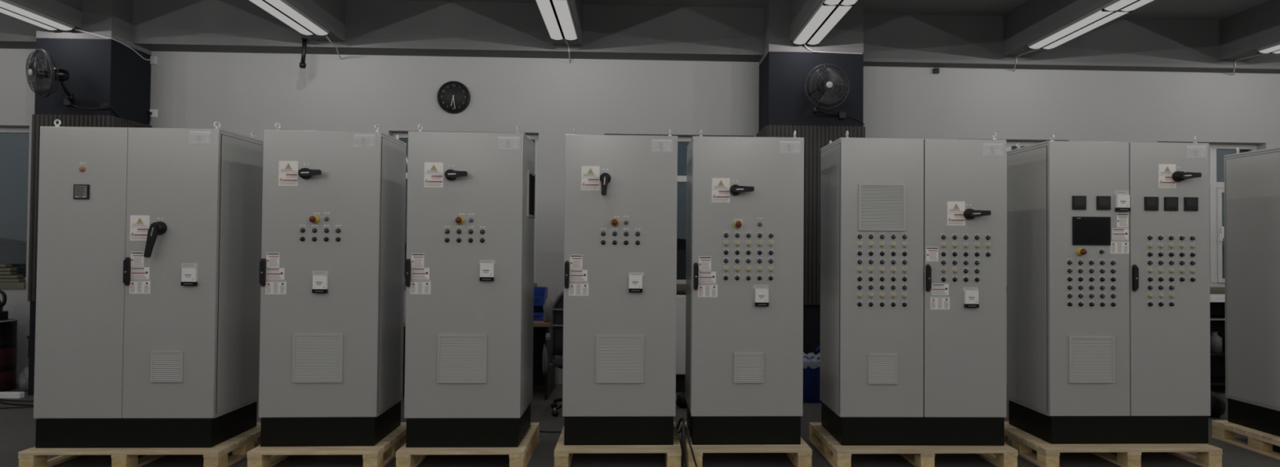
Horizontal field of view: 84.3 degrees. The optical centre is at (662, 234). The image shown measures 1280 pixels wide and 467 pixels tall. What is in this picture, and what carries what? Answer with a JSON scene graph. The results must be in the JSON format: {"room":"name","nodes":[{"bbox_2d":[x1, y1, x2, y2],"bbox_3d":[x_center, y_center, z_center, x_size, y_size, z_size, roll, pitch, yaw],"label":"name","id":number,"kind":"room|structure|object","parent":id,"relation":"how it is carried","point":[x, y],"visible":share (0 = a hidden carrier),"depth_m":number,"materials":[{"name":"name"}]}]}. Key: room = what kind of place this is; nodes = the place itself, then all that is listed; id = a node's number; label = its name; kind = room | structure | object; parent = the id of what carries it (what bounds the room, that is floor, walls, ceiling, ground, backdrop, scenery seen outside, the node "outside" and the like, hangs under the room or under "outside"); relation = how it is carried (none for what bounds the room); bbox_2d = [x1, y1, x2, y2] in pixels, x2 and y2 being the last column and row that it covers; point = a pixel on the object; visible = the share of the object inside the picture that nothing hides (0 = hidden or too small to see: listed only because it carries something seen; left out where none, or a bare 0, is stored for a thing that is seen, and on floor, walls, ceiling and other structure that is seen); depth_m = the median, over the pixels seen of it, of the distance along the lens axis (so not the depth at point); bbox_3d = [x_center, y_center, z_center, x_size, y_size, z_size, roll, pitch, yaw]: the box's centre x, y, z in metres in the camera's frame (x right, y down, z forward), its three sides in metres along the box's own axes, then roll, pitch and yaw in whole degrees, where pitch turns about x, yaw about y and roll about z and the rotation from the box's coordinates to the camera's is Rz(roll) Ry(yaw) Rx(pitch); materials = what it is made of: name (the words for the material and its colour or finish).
{"room":"factory workshop","nodes":[
{"label":"factory workshop","id":0,"kind":"room"},
{"bbox_2d":[0,48,1279,383],"bbox_3d":[-0.308,-0.411,8.122,21.000,4.190,0.240,0,-1,-2],"label":"wall","id":1,"kind":"structure","parent":0,"point":[246,93],"depth_m":8.00,"materials":[{"name":"paint"}]},
{"bbox_2d":[0,127,29,288],"bbox_3d":[-7.933,-0.311,7.789,1.940,1.790,0.205,0,-1,-2],"label":"window","id":2,"kind":"structure","parent":1,"relation":"in","point":[22,285],"depth_m":7.85,"materials":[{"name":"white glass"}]},
{"bbox_2d":[0,278,25,282],"bbox_3d":[-7.814,0.496,7.752,1.519,0.034,0.090,0,-1,-2],"label":"board","id":3,"kind":"object","parent":2,"relation":"on","point":[2,280],"visible":1,"depth_m":7.74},
{"bbox_2d":[0,275,23,278],"bbox_3d":[-7.808,0.456,7.753,1.469,0.034,0.091,0,-1,-2],"label":"board","id":4,"kind":"object","parent":3,"relation":"on","point":[1,276],"visible":1,"depth_m":7.74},
{"bbox_2d":[0,271,17,275],"bbox_3d":[-7.795,0.416,7.754,1.299,0.034,0.090,0,-1,-2],"label":"board","id":5,"kind":"object","parent":4,"relation":"on","point":[2,273],"visible":1,"depth_m":7.74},
{"bbox_2d":[0,267,17,271],"bbox_3d":[-7.780,0.376,7.756,1.278,0.034,0.090,0,-1,-2],"label":"board","id":6,"kind":"object","parent":5,"relation":"on","point":[1,268],"visible":1,"depth_m":7.74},
{"bbox_2d":[147,109,157,117],"bbox_3d":[-5.627,-1.344,7.791,0.086,0.086,0.045,0,-1,-2],"label":"wall socket","id":7,"kind":"object","parent":1,"relation":"attached to","point":[153,113],"visible":1,"depth_m":7.80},
{"bbox_2d":[150,56,157,64],"bbox_3d":[-5.623,-1.928,7.808,0.060,0.090,0.030,0,-1,-2],"label":"junction box","id":8,"kind":"object","parent":1,"relation":"attached to","point":[154,61],"visible":1,"depth_m":7.79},
{"bbox_2d":[0,0,764,62],"bbox_3d":[-4.830,-2.289,7.710,11.900,0.520,0.300,0,-1,-2],"label":"beam","id":9,"kind":"structure","parent":1,"relation":"attached to","point":[373,27],"depth_m":7.67,"materials":[{"name":"paint"}]},
{"bbox_2d":[298,37,306,68],"bbox_3d":[-3.843,-1.944,7.552,0.068,0.320,0.068,0,-1,-2],"label":"pipe","id":10,"kind":"object","parent":9,"relation":"hanging from","point":[302,64],"visible":1,"depth_m":7.53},
{"bbox_2d":[436,80,470,113],"bbox_3d":[-2.343,-1.544,7.926,0.364,0.364,0.034,0,-1,-2],"label":"wall clock","id":11,"kind":"object","parent":1,"relation":"attached to","point":[453,96],"visible":1,"depth_m":7.92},
{"bbox_2d":[392,132,538,288],"bbox_3d":[-2.242,-0.273,8.008,1.670,1.770,0.205,0,-1,-2],"label":"window","id":12,"kind":"structure","parent":1,"relation":"in","point":[402,135],"depth_m":8.07,"materials":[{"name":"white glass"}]},
{"bbox_2d":[676,136,692,290],"bbox_3d":[0.186,-0.253,8.101,1.710,1.770,0.205,0,-1,-2],"label":"window","id":13,"kind":"structure","parent":1,"relation":"in","point":[681,284],"depth_m":8.15,"materials":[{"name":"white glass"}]},
{"bbox_2d":[1006,141,1044,151],"bbox_3d":[4.063,-0.220,8.250,1.310,1.770,0.205,0,-1,-2],"label":"window","id":14,"kind":"structure","parent":1,"relation":"in","point":[1009,144],"depth_m":8.31,"materials":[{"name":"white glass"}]},
{"bbox_2d":[863,13,1279,73],"bbox_3d":[6.166,-2.183,8.182,8.087,0.545,0.200,0,-1,-2],"label":"beam","id":15,"kind":"structure","parent":1,"relation":"attached to","point":[890,40],"depth_m":8.03,"materials":[{"name":"paint"}]},
{"bbox_2d":[1208,143,1257,293],"bbox_3d":[6.429,-0.200,8.341,1.315,1.770,0.205,0,-1,-2],"label":"window","id":16,"kind":"structure","parent":1,"relation":"in","point":[1215,188],"depth_m":8.38,"materials":[{"name":"glass"},{"name":"plastic"}]},
{"bbox_2d":[0,383,1279,466],"bbox_3d":[0.006,1.611,-0.508,21.400,0.150,17.440,0,-1,-2],"label":"floor","id":17,"kind":"structure","parent":0,"point":[17,425],"depth_m":5.21,"materials":[{"name":"concrete"}]},
{"bbox_2d":[0,317,18,391],"bbox_3d":[-6.998,1.251,7.335,0.448,0.734,0.448,0,-1,-2],"label":"drum","id":18,"kind":"object","parent":17,"relation":"on","point":[8,327],"visible":0.95,"depth_m":7.33,"materials":[{"name":"metal"}]},
{"bbox_2d":[0,289,8,319],"bbox_3d":[-6.979,0.720,7.345,0.299,0.328,0.230,0,-1,-2],"label":"power tool","id":19,"kind":"object","parent":18,"relation":"on","point":[3,314],"visible":1,"depth_m":7.34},
{"bbox_2d":[0,391,24,398],"bbox_3d":[-6.572,1.588,7.006,0.430,0.055,0.060,0,-1,-2],"label":"cable cover","id":20,"kind":"object","parent":17,"relation":"on","point":[2,394],"visible":1,"depth_m":6.98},
{"bbox_2d":[0,400,33,405],"bbox_3d":[-6.662,1.602,6.840,1.622,0.019,0.354,0,-1,15],"label":"cable","id":21,"kind":"object","parent":17,"relation":"on","point":[1,402],"visible":0.78,"depth_m":6.68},
{"bbox_2d":[0,405,33,408],"bbox_3d":[-6.417,1.601,6.528,1.906,0.015,0.072,1,-1,-7],"label":"cable","id":22,"kind":"object","parent":17,"relation":"on","point":[27,406],"visible":0.39,"depth_m":6.57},
{"bbox_2d":[0,398,33,401],"bbox_3d":[-6.718,1.608,7.065,1.918,0.015,0.184,0,-1,18],"label":"cable","id":23,"kind":"object","parent":17,"relation":"on","point":[0,398],"visible":0.52,"depth_m":6.84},
{"bbox_2d":[17,367,28,391],"bbox_3d":[-6.602,1.491,7.388,0.236,0.262,0.196,0,-1,-2],"label":"plastic bag","id":24,"kind":"object","parent":17,"relation":"on","point":[23,380],"visible":0.4,"depth_m":7.31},
{"bbox_2d":[27,0,151,395],"bbox_3d":[-6.031,-0.467,7.468,0.801,4.190,0.628,0,-1,-2],"label":"column","id":25,"kind":"structure","parent":17,"relation":"on","point":[101,70],"depth_m":7.21,"materials":[{"name":"paint"}]},
{"bbox_2d":[26,48,74,106],"bbox_3d":[-5.989,-1.544,6.889,0.342,0.460,0.620,1,-1,-25],"label":"wall fan","id":26,"kind":"object","parent":25,"relation":"attached to","point":[43,84],"visible":1,"depth_m":6.77,"materials":[{"name":"metal"}]},
{"bbox_2d":[99,103,110,109],"bbox_3d":[-5.679,-1.307,7.195,0.080,0.055,0.030,0,-1,-2],"label":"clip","id":27,"kind":"object","parent":25,"relation":"attached to","point":[102,106],"visible":1,"depth_m":7.18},
{"bbox_2d":[71,104,151,126],"bbox_3d":[-5.827,-1.250,7.468,0.412,0.173,0.621,0,-1,-2],"label":"cable","id":28,"kind":"object","parent":25,"relation":"attached to","point":[110,107],"visible":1,"depth_m":7.23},
{"bbox_2d":[17,422,261,466],"bbox_3d":[-3.667,1.534,5.142,1.308,0.144,0.800,0,-1,-2],"label":"wooden pallet","id":29,"kind":"object","parent":17,"relation":"on","point":[216,455],"visible":0.43,"depth_m":4.80,"materials":[{"name":"brown wood"}]},
{"bbox_2d":[33,119,263,448],"bbox_3d":[-3.685,0.332,5.105,1.202,2.257,0.674,0,-1,-2],"label":"tall cabinet","id":30,"kind":"object","parent":29,"relation":"on","point":[148,325],"visible":1,"depth_m":4.85,"materials":[{"name":"metal"}]},
{"bbox_2d":[143,221,167,257],"bbox_3d":[-3.469,0.030,4.818,0.091,0.251,0.074,13,-1,-2],"label":"switch","id":31,"kind":"object","parent":30,"relation":"attached to","point":[156,243],"depth_m":4.84,"materials":[{"name":"plastic"}]},
{"bbox_2d":[150,351,183,382],"bbox_3d":[-3.392,0.902,4.837,0.212,0.212,0.012,0,-1,-2],"label":"vent grille","id":32,"kind":"object","parent":30,"relation":"attached to","point":[165,366],"depth_m":4.83,"materials":[{"name":"plastic"}]},
{"bbox_2d":[246,422,406,466],"bbox_3d":[-2.383,1.545,5.176,0.869,0.144,0.800,0,-1,-2],"label":"wooden pallet","id":33,"kind":"object","parent":17,"relation":"on","point":[380,455],"visible":0.52,"depth_m":4.84,"materials":[{"name":"brown wood"}]},
{"bbox_2d":[258,122,406,446],"bbox_3d":[-2.398,0.344,5.177,0.802,2.257,0.674,0,-1,-3],"label":"tall cabinet","id":34,"kind":"object","parent":33,"relation":"on","point":[332,262],"visible":1,"depth_m":4.92,"materials":[{"name":"metal"}]},
{"bbox_2d":[297,168,321,179],"bbox_3d":[-2.438,-0.428,4.888,0.165,0.080,0.074,-2,-1,-3],"label":"switch","id":35,"kind":"object","parent":34,"relation":"attached to","point":[303,173],"depth_m":4.87,"materials":[{"name":"plastic"}]},
{"bbox_2d":[292,333,342,382],"bbox_3d":[-2.390,0.855,4.899,0.335,0.335,0.012,0,-1,-3],"label":"vent grille","id":36,"kind":"object","parent":34,"relation":"attached to","point":[316,357],"depth_m":4.90,"materials":[{"name":"plastic"}]},
{"bbox_2d":[395,422,539,466],"bbox_3d":[-1.394,1.553,5.206,0.864,0.144,0.800,0,-1,-2],"label":"wooden pallet","id":37,"kind":"object","parent":17,"relation":"on","point":[519,456],"visible":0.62,"depth_m":4.84,"materials":[{"name":"brown wood"}]},
{"bbox_2d":[404,124,535,447],"bbox_3d":[-1.387,0.352,5.184,0.813,2.257,0.674,0,-1,-2],"label":"tall cabinet","id":38,"kind":"object","parent":37,"relation":"on","point":[469,262],"visible":1,"depth_m":4.92,"materials":[{"name":"metal"}]},
{"bbox_2d":[444,168,467,181],"bbox_3d":[-1.430,-0.419,4.896,0.165,0.080,0.074,-2,-1,-2],"label":"switch","id":39,"kind":"object","parent":38,"relation":"attached to","point":[451,175],"depth_m":4.88,"materials":[{"name":"plastic"}]},
{"bbox_2d":[437,333,487,382],"bbox_3d":[-1.391,0.860,4.906,0.335,0.335,0.012,0,-1,-2],"label":"vent grille","id":40,"kind":"object","parent":38,"relation":"attached to","point":[461,357],"depth_m":4.90,"materials":[{"name":"plastic"}]},
{"bbox_2d":[527,169,535,218],"bbox_3d":[-0.985,-0.299,5.306,0.013,0.340,0.330,0,-1,-2],"label":"vent","id":41,"kind":"object","parent":38,"relation":"attached to","point":[531,173],"depth_m":5.28,"materials":[{"name":"plastic"}]},
{"bbox_2d":[402,318,555,399],"bbox_3d":[-1.927,1.272,7.411,1.580,0.775,0.720,0,-1,-2],"label":"workbench","id":42,"kind":"object","parent":17,"relation":"on","point":[540,328],"visible":0.08,"depth_m":7.71,"materials":[{"name":"brown wood"}]},
{"bbox_2d":[404,318,550,327],"bbox_3d":[-1.924,0.904,7.417,1.580,0.040,0.720,0,-1,-2],"label":"countertop","id":43,"kind":"structure","parent":42,"relation":"on","point":[535,323],"depth_m":7.09,"materials":[{"name":"wood"}]},
{"bbox_2d":[533,306,543,320],"bbox_3d":[-1.348,0.813,7.435,0.300,0.150,0.312,0,-1,-2],"label":"storage bin","id":44,"kind":"object","parent":42,"relation":"on","point":[538,310],"visible":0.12,"depth_m":7.29,"materials":[{"name":"blue plastic"}]},
{"bbox_2d":[533,286,547,306],"bbox_3d":[-1.367,0.646,7.437,0.280,0.180,0.292,0,-1,-2],"label":"storage bin","id":45,"kind":"object","parent":44,"relation":"on","point":[540,293],"visible":0.3,"depth_m":7.49,"materials":[{"name":"blue plastic"}]},
{"bbox_2d":[542,297,552,322],"bbox_3d":[-1.165,0.763,7.176,0.103,0.243,0.129,0,-1,-2],"label":"plastic bag","id":46,"kind":"object","parent":42,"relation":"on","point":[548,304],"visible":0.8,"depth_m":7.14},
{"bbox_2d":[545,290,563,416],"bbox_3d":[-0.770,1.054,6.637,0.640,1.200,0.619,1,-1,-8],"label":"office chair","id":47,"kind":"object","parent":17,"relation":"on","point":[555,336],"visible":0.31,"depth_m":6.38,"materials":[{"name":"fabric"}]},
{"bbox_2d":[542,345,548,373],"bbox_3d":[-1.055,1.115,6.365,0.051,0.264,0.048,0,-1,-2],"label":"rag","id":48,"kind":"object","parent":47,"relation":"hanging from","point":[544,356],"visible":1,"depth_m":6.35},
{"bbox_2d":[554,421,681,466],"bbox_3d":[-0.322,1.562,5.271,0.878,0.144,0.800,0,-1,-2],"label":"wooden pallet","id":49,"kind":"object","parent":17,"relation":"on","point":[563,454],"visible":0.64,"depth_m":4.89,"materials":[{"name":"brown wood"}]},
{"bbox_2d":[562,127,677,444],"bbox_3d":[-0.308,0.362,5.267,0.802,2.257,0.674,0,-1,-2],"label":"tall cabinet","id":50,"kind":"object","parent":49,"relation":"on","point":[620,202],"visible":1,"depth_m":5.00,"materials":[{"name":"metal"}]},
{"bbox_2d":[599,173,610,195],"bbox_3d":[-0.407,-0.358,4.976,0.080,0.165,0.074,4,-1,-2],"label":"switch","id":51,"kind":"object","parent":50,"relation":"attached to","point":[604,178],"depth_m":4.96,"materials":[{"name":"plastic"}]},
{"bbox_2d":[595,334,644,382],"bbox_3d":[-0.299,0.877,4.989,0.335,0.335,0.012,0,-1,-2],"label":"vent grille","id":52,"kind":"object","parent":50,"relation":"attached to","point":[620,358],"depth_m":4.99,"materials":[{"name":"plastic"}]},
{"bbox_2d":[675,290,685,392],"bbox_3d":[0.315,1.152,7.710,0.660,1.060,0.418,0,-1,-2],"label":"storage cabinet","id":53,"kind":"object","parent":17,"relation":"on","point":[681,295],"visible":0.03,"depth_m":7.50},
{"bbox_2d":[676,417,685,466],"bbox_3d":[0.125,1.471,5.412,0.124,0.344,2.069,1,-1,-7],"label":"power cable","id":54,"kind":"object","parent":17,"relation":"on","point":[682,419],"visible":0.74,"depth_m":4.86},
{"bbox_2d":[675,391,686,408],"bbox_3d":[0.223,1.593,6.834,0.186,0.146,0.152,0,-1,-2],"label":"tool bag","id":55,"kind":"object","parent":17,"relation":"on","point":[681,402],"visible":0.53,"depth_m":6.79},
{"bbox_2d":[676,425,697,466],"bbox_3d":[0.153,1.504,5.471,0.185,0.279,1.825,1,-1,-11],"label":"power cable","id":56,"kind":"object","parent":17,"relation":"on","point":[686,428],"visible":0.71,"depth_m":4.87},
{"bbox_2d":[680,421,812,466],"bbox_3d":[0.596,1.570,5.304,0.865,0.144,0.800,0,-1,-2],"label":"wooden pallet","id":57,"kind":"object","parent":17,"relation":"on","point":[800,455],"visible":0.46,"depth_m":4.92,"materials":[{"name":"brown wood"}]},
{"bbox_2d":[684,128,804,444],"bbox_3d":[0.600,0.369,5.302,0.802,2.257,0.674,0,-1,-2],"label":"tall cabinet","id":58,"kind":"object","parent":57,"relation":"on","point":[744,370],"visible":1,"depth_m":5.04,"materials":[{"name":"metal"}]},
{"bbox_2d":[729,184,754,195],"bbox_3d":[0.565,-0.321,5.012,0.165,0.080,0.074,-2,-1,-2],"label":"switch","id":59,"kind":"object","parent":58,"relation":"attached to","point":[735,189],"depth_m":5.00,"materials":[{"name":"plastic"}]},
{"bbox_2d":[733,352,764,382],"bbox_3d":[0.615,0.945,5.023,0.212,0.212,0.012,0,-1,-2],"label":"vent grille","id":60,"kind":"object","parent":58,"relation":"attached to","point":[748,367],"depth_m":5.02,"materials":[{"name":"plastic"}]},
{"bbox_2d":[755,0,865,355],"bbox_3d":[1.613,-0.402,7.762,1.070,4.190,0.628,0,-1,-2],"label":"column","id":61,"kind":"structure","parent":17,"relation":"on","point":[785,108],"depth_m":7.49,"materials":[{"name":"paint"}]},
{"bbox_2d":[804,63,849,119],"bbox_3d":[1.741,-1.481,7.236,0.607,0.496,0.333,1,-1,-30],"label":"wall fan","id":62,"kind":"object","parent":61,"relation":"attached to","point":[816,82],"visible":1,"depth_m":7.15,"materials":[{"name":"metal"}]},
{"bbox_2d":[803,346,821,403],"bbox_3d":[1.511,1.408,7.200,0.407,0.549,0.410,0,-1,-2],"label":"waste bin","id":63,"kind":"object","parent":17,"relation":"on","point":[811,362],"visible":0.39,"depth_m":7.04,"materials":[{"name":"blue plastic"}]},
{"bbox_2d":[808,422,1017,466],"bbox_3d":[1.835,1.580,5.318,1.278,0.144,0.800,0,-1,-2],"label":"wooden pallet","id":64,"kind":"object","parent":17,"relation":"on","point":[837,455],"visible":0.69,"depth_m":4.96,"materials":[{"name":"brown wood"}]},
{"bbox_2d":[819,130,1006,445],"bbox_3d":[1.865,0.379,5.316,1.202,2.257,0.674,0,-1,-2],"label":"tall cabinet","id":65,"kind":"object","parent":64,"relation":"on","point":[913,231],"visible":1,"depth_m":5.05,"materials":[{"name":"metal"}]},
{"bbox_2d":[858,183,905,231],"bbox_3d":[1.570,-0.198,5.049,0.335,0.335,0.012,0,-1,-2],"label":"vent grille","id":66,"kind":"object","parent":65,"relation":"attached to","point":[882,206],"depth_m":5.05,"materials":[{"name":"plastic"}]},
{"bbox_2d":[867,353,897,383],"bbox_3d":[1.570,0.954,5.029,0.212,0.212,0.012,0,-1,-2],"label":"vent grille","id":67,"kind":"object","parent":65,"relation":"attached to","point":[882,368],"depth_m":5.03,"materials":[{"name":"plastic"}]},
{"bbox_2d":[963,208,991,219],"bbox_3d":[2.245,-0.151,5.036,0.165,0.080,0.074,-3,-1,-2],"label":"switch","id":68,"kind":"object","parent":65,"relation":"attached to","point":[968,213],"depth_m":5.03,"materials":[{"name":"plastic"}]},
{"bbox_2d":[1004,421,1222,466],"bbox_3d":[3.323,1.593,5.391,1.282,0.144,0.800,0,-1,-2],"label":"wooden pallet","id":69,"kind":"object","parent":17,"relation":"on","point":[1047,455],"visible":0.48,"depth_m":5.06,"materials":[{"name":"brown wood"}]},
{"bbox_2d":[1006,133,1210,444],"bbox_3d":[3.396,0.393,5.403,1.202,2.257,0.674,0,-1,-2],"label":"tall cabinet","id":70,"kind":"object","parent":69,"relation":"on","point":[1108,243],"visible":1,"depth_m":5.14,"materials":[{"name":"metal"}]},
{"bbox_2d":[1068,336,1115,382],"bbox_3d":[3.107,0.902,5.113,0.335,0.335,0.012,0,-1,-2],"label":"vent grille","id":71,"kind":"object","parent":70,"relation":"attached to","point":[1091,359],"depth_m":5.11,"materials":[{"name":"plastic"}]},
{"bbox_2d":[1172,171,1201,182],"bbox_3d":[3.811,-0.429,5.133,0.165,0.080,0.074,-3,-1,-2],"label":"switch","id":72,"kind":"object","parent":70,"relation":"attached to","point":[1177,176],"depth_m":5.12,"materials":[{"name":"plastic"}]},
{"bbox_2d":[1205,391,1226,417],"bbox_3d":[5.157,1.583,6.630,0.201,0.235,0.204,0,-1,-2],"label":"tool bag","id":73,"kind":"object","parent":17,"relation":"on","point":[1218,406],"visible":0.62,"depth_m":6.55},
{"bbox_2d":[1209,293,1225,385],"bbox_3d":[6.312,1.204,7.890,0.960,1.055,0.480,0,-1,-2],"label":"shelf unit","id":74,"kind":"object","parent":17,"relation":"on","point":[1217,301],"visible":0.04,"depth_m":8.09,"materials":[{"name":"metal"}]},
{"bbox_2d":[1209,331,1222,352],"bbox_3d":[6.095,1.179,7.802,0.140,0.220,0.140,0,-1,-2],"label":"canister","id":75,"kind":"object","parent":74,"relation":"on","point":[1215,340],"visible":0.81,"depth_m":7.75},
{"bbox_2d":[1211,420,1279,459],"bbox_3d":[5.224,1.610,5.494,1.290,0.144,0.800,0,-1,-2],"label":"wooden pallet","id":76,"kind":"object","parent":17,"relation":"on","point":[1260,442],"visible":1,"depth_m":5.54,"materials":[{"name":"brown wood"}]},
{"bbox_2d":[1223,146,1279,436],"bbox_3d":[5.269,0.410,5.563,1.202,2.257,0.629,0,-1,-2],"label":"tall cabinet","id":77,"kind":"object","parent":76,"relation":"on","point":[1251,178],"visible":1,"depth_m":5.58,"materials":[{"name":"metal"}]},
{"bbox_2d":[392,0,1271,20],"bbox_3d":[0.040,-2.753,-0.432,21.400,0.200,17.440,0,-1,-2],"label":"ceiling","id":78,"kind":"structure","parent":0,"point":[1188,10],"depth_m":7.67,"materials":[{"name":"paint"}]},
{"bbox_2d":[8,0,82,28],"bbox_3d":[-5.763,-2.478,-0.981,0.305,0.460,16.400,0,-1,-2],"label":"ceiling beam","id":79,"kind":"structure","parent":78,"relation":"attached to","point":[68,11],"depth_m":6.95,"materials":[{"name":"paint"}]},
{"bbox_2d":[0,0,74,31],"bbox_3d":[-6.055,-2.093,6.528,0.280,0.052,1.200,0,-1,-2],"label":"ceiling light","id":80,"kind":"object","parent":79,"relation":"attached to","point":[8,7],"visible":1,"depth_m":6.73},
{"bbox_2d":[0,8,56,30],"bbox_3d":[-6.123,-2.079,6.525,0.130,0.022,1.170,0,-1,-2],"label":"diffuser","id":81,"kind":"object","parent":80,"relation":"attached to","point":[46,27],"depth_m":6.79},
{"bbox_2d":[75,29,152,60],"bbox_3d":[-5.669,-1.993,7.412,0.257,0.158,0.733,0,-1,24],"label":"cable","id":82,"kind":"object","parent":80,"relation":"hanging from","point":[75,29],"visible":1,"depth_m":7.25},
{"bbox_2d":[285,0,346,41],"bbox_3d":[-3.241,-2.454,-0.734,0.305,0.460,16.700,0,-1,-2],"label":"ceiling beam","id":83,"kind":"structure","parent":78,"relation":"attached to","point":[331,15],"depth_m":7.24,"materials":[{"name":"paint"}]},
{"bbox_2d":[248,0,328,35],"bbox_3d":[-3.527,-2.072,6.625,0.280,0.052,1.200,0,-1,-2],"label":"ceiling light","id":84,"kind":"object","parent":83,"relation":"attached to","point":[282,10],"visible":1,"depth_m":6.65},
{"bbox_2d":[551,0,582,45],"bbox_3d":[-0.708,-2.432,-0.636,0.305,0.460,16.700,0,-1,-2],"label":"ceiling beam","id":85,"kind":"structure","parent":78,"relation":"attached to","point":[575,6],"depth_m":7.42,"materials":[{"name":"paint"}]},
{"bbox_2d":[535,0,577,39],"bbox_3d":[-0.994,-2.050,6.723,0.280,0.052,1.200,0,-1,-2],"label":"ceiling light","id":86,"kind":"object","parent":85,"relation":"attached to","point":[557,15],"visible":1,"depth_m":6.65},
{"bbox_2d":[535,0,562,39],"bbox_3d":[-1.062,-2.036,6.720,0.130,0.022,1.170,0,-1,-2],"label":"diffuser","id":87,"kind":"object","parent":86,"relation":"attached to","point":[548,9],"depth_m":6.63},
{"bbox_2d":[552,0,577,39],"bbox_3d":[-0.926,-2.035,6.725,0.130,0.022,1.170,0,-1,-2],"label":"diffuser","id":88,"kind":"object","parent":86,"relation":"attached to","point":[562,12],"depth_m":6.68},
{"bbox_2d":[789,0,822,41],"bbox_3d":[1.821,-2.413,-0.689,0.305,0.460,16.400,0,-1,-2],"label":"ceiling beam","id":89,"kind":"structure","parent":78,"relation":"attached to","point":[801,11],"depth_m":7.04,"materials":[{"name":"paint"}]},
{"bbox_2d":[792,0,853,44],"bbox_3d":[1.529,-2.029,6.820,0.280,0.052,1.200,0,-1,-2],"label":"ceiling light","id":90,"kind":"object","parent":89,"relation":"attached to","point":[824,18],"visible":0.98,"depth_m":6.73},
{"bbox_2d":[793,4,835,44],"bbox_3d":[1.461,-2.014,6.817,0.130,0.022,1.170,0,-1,-2],"label":"diffuser","id":91,"kind":"object","parent":90,"relation":"attached to","point":[822,14],"depth_m":6.75,"materials":[{"name":"plastic"}]},
{"bbox_2d":[807,5,851,44],"bbox_3d":[1.597,-2.013,6.822,0.130,0.022,1.170,0,-1,-2],"label":"diffuser","id":92,"kind":"object","parent":90,"relation":"attached to","point":[837,12],"depth_m":6.74,"materials":[{"name":"plastic"}]},
{"bbox_2d":[804,44,862,54],"bbox_3d":[1.806,-1.965,7.498,0.648,0.083,0.064,1,-1,-8],"label":"cable","id":93,"kind":"object","parent":90,"relation":"hanging from","point":[804,45],"visible":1,"depth_m":7.50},
{"bbox_2d":[822,0,857,5],"bbox_3d":[1.575,-2.049,5.616,0.280,0.052,1.200,0,-1,-2],"label":"ceiling light","id":94,"kind":"object","parent":89,"relation":"attached to","point":[840,2],"visible":1,"depth_m":6.14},
{"bbox_2d":[824,0,840,4],"bbox_3d":[1.508,-2.035,5.613,0.130,0.022,1.170,0,-1,-2],"label":"diffuser","id":95,"kind":"object","parent":94,"relation":"attached to","point":[826,2],"depth_m":6.14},
{"bbox_2d":[840,0,857,5],"bbox_3d":[1.643,-2.034,5.618,0.130,0.022,1.170,0,-1,-2],"label":"diffuser","id":96,"kind":"object","parent":94,"relation":"attached to","point":[843,2],"depth_m":6.14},
{"bbox_2d":[1003,0,1113,57],"bbox_3d":[4.331,-2.389,-0.393,0.305,0.460,16.800,0,-1,-2],"label":"ceiling beam","id":97,"kind":"structure","parent":78,"relation":"attached to","point":[1033,20],"depth_m":7.33,"materials":[{"name":"paint"}]},
{"bbox_2d":[1027,5,1132,48],"bbox_3d":[4.047,-2.007,6.916,0.280,0.052,1.200,0,-1,-2],"label":"ceiling light","id":98,"kind":"object","parent":97,"relation":"attached to","point":[1098,17],"visible":0.97,"depth_m":6.83,"materials":[{"name":"plastic"}]},
{"bbox_2d":[1013,48,1039,71],"bbox_3d":[4.020,-1.960,7.857,0.073,0.117,0.664,0,-1,5],"label":"cable","id":99,"kind":"object","parent":98,"relation":"hanging from","point":[1036,49],"visible":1,"depth_m":7.92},
{"bbox_2d":[1043,12,1128,48],"bbox_3d":[4.115,-1.992,6.919,0.130,0.022,1.170,0,-1,-2],"label":"diffuser","id":100,"kind":"object","parent":98,"relation":"attached to","point":[1113,15],"depth_m":6.84,"materials":[{"name":"plastic"}]},
{"bbox_2d":[1102,0,1154,11],"bbox_3d":[4.094,-2.028,5.712,0.280,0.052,1.200,0,-1,-2],"label":"ceiling light","id":101,"kind":"object","parent":97,"relation":"attached to","point":[1115,5],"visible":1,"depth_m":6.17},
{"bbox_2d":[1104,0,1137,11],"bbox_3d":[4.026,-2.014,5.710,0.130,0.022,1.170,0,-1,-2],"label":"diffuser","id":102,"kind":"object","parent":101,"relation":"attached to","point":[1115,5],"depth_m":6.18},
{"bbox_2d":[1120,0,1154,11],"bbox_3d":[4.161,-2.013,5.715,0.130,0.022,1.170,0,-1,-2],"label":"diffuser","id":103,"kind":"object","parent":101,"relation":"attached to","point":[1131,6],"depth_m":6.16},
{"bbox_2d":[1219,0,1279,61],"bbox_3d":[6.854,-2.367,-0.296,0.305,0.460,16.800,0,-1,-2],"label":"ceiling beam","id":104,"kind":"structure","parent":78,"relation":"attached to","point":[1242,33],"depth_m":7.71,"materials":[{"name":"paint"}]},
{"bbox_2d":[1257,41,1279,53],"bbox_3d":[6.570,-1.986,7.013,0.280,0.052,1.200,0,-1,-2],"label":"ceiling light","id":105,"kind":"object","parent":104,"relation":"attached to","point":[1275,47],"visible":1,"depth_m":7.50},
{"bbox_2d":[1233,53,1270,75],"bbox_3d":[6.580,-1.938,7.965,0.115,0.117,0.681,0,-1,12],"label":"cable","id":106,"kind":"object","parent":105,"relation":"hanging from","point":[1265,53],"visible":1,"depth_m":7.93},
{"bbox_2d":[1258,44,1279,53],"bbox_3d":[6.502,-1.972,7.010,0.130,0.022,1.170,0,-1,-2],"label":"diffuser","id":107,"kind":"object","parent":105,"relation":"attached to","point":[1270,48],"depth_m":7.50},
{"label":"outside","id":108,"kind":"structure","parent":0,"visible":0},
{"bbox_2d":[0,244,1224,283],"bbox_3d":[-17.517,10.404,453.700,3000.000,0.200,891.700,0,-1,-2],"label":"ground","id":109,"kind":"structure","parent":108,"point":[14,255],"depth_m":116.36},
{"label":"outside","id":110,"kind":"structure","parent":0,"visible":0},
{"bbox_2d":[0,237,1224,253],"bbox_3d":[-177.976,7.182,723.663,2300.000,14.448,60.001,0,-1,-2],"label":"hills","id":111,"kind":"structure","parent":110,"point":[681,243],"depth_m":701.30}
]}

